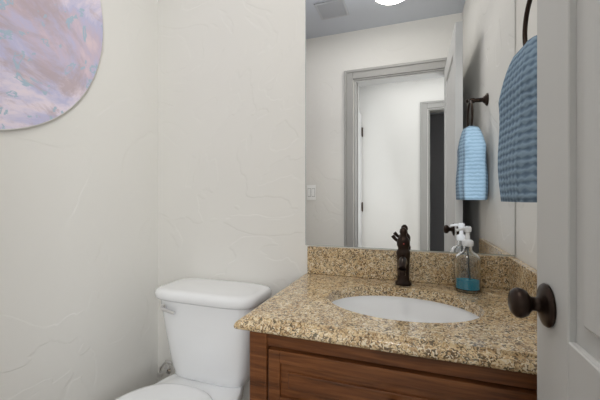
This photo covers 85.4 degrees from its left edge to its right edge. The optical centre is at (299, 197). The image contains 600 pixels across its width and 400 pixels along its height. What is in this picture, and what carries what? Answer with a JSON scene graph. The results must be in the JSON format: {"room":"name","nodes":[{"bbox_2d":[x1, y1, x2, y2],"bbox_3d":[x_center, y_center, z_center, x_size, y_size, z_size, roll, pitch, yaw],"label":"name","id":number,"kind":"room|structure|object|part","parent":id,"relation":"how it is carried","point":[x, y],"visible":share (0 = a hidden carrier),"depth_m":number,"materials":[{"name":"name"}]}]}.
{"room":"bathroom","nodes":[
{"label":"bathroom","id":0,"kind":"room"},
{"bbox_2d":[0,0,157,399],"bbox_3d":[-0.946,-0.059,0.974,0.120,2.450,1.270,0,0,20],"label":"wall","id":1,"kind":"structure","parent":0,"point":[78,247],"depth_m":1.23,"materials":[{"name":"paint"}]},
{"bbox_2d":[0,0,102,130],"bbox_3d":[-0.902,-0.649,0.889,0.018,0.916,0.794,0,0,20],"label":"picture","id":2,"kind":"object","parent":1,"relation":"attached to","point":[50,52],"visible":0.92,"depth_m":1.06,"materials":[{"name":"multicoloured fabric"}]},
{"bbox_2d":[158,0,514,399],"bbox_3d":[0.032,-0.059,1.361,1.705,2.450,0.126,0,0,20],"label":"wall","id":3,"kind":"structure","parent":0,"point":[402,97],"depth_m":1.28,"materials":[{"name":"white paint"}]},
{"bbox_2d":[515,0,536,269],"bbox_3d":[0.528,-0.059,0.388,0.120,2.450,1.390,0,0,20],"label":"wall","id":4,"kind":"structure","parent":0,"point":[526,232],"depth_m":0.96,"materials":[{"name":"paint"}]},
{"bbox_2d":[498,0,536,201],"bbox_3d":[0.497,-0.232,0.676,0.129,0.480,0.257,0,0,20],"label":"towel","id":5,"kind":"object","parent":4,"relation":"attached to","point":[517,158],"visible":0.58,"depth_m":0.63,"materials":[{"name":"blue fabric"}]},
{"bbox_3d":[-0.199,1.216,0.709,1.705,0.100,1.510,0,0,20],"label":"floor","id":6,"kind":"structure","parent":0,"visible":0},
{"bbox_2d":[115,278,271,399],"bbox_3d":[-0.494,0.759,1.082,0.585,0.814,0.762,0,0,20],"label":"toilet","id":7,"kind":"object","parent":6,"relation":"on","point":[209,345],"visible":0.92,"depth_m":1.20,"materials":[{"name":"white ceramic"}]},
{"bbox_2d":[234,246,536,399],"bbox_3d":[0.266,0.678,0.927,0.730,0.974,0.546,0,0,20],"label":"bathroom vanity","id":8,"kind":"object","parent":6,"relation":"on","point":[336,323],"visible":0.85,"depth_m":0.77,"materials":[{"name":"beige stone"}]},
{"bbox_2d":[391,227,411,285],"bbox_3d":[0.334,0.198,1.077,0.069,0.195,0.142,0,0,20],"label":"faucet","id":9,"kind":"object","parent":8,"relation":"on","point":[403,252],"visible":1,"depth_m":1.10,"materials":[{"name":"brown metal"}]},
{"bbox_2d":[455,226,480,293],"bbox_3d":[0.535,0.192,1.038,0.074,0.206,0.074,0,0,20],"label":"soap dispenser","id":10,"kind":"object","parent":8,"relation":"on","point":[467,269],"visible":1,"depth_m":1.01,"materials":[{"name":"clear glass"}]},
{"bbox_3d":[-0.841,-0.059,0.199,0.835,2.450,0.120,0,0,20],"label":"wall","id":11,"kind":"structure","parent":0,"visible":0},
{"bbox_2d":[508,0,599,399],"bbox_3d":[0.296,0.131,0.224,0.130,2.046,0.674,0,0,20],"label":"door","id":12,"kind":"structure","parent":11,"relation":"in","point":[564,303],"depth_m":0.43,"materials":[{"name":"grey paint"}]},
{"bbox_3d":[0.394,0.164,0.502,0.130,0.066,0.085,0,0,19],"label":"knob","id":13,"kind":"part","parent":12,"relation":"part of","materials":[{"name":"brown metal"}]}
]}

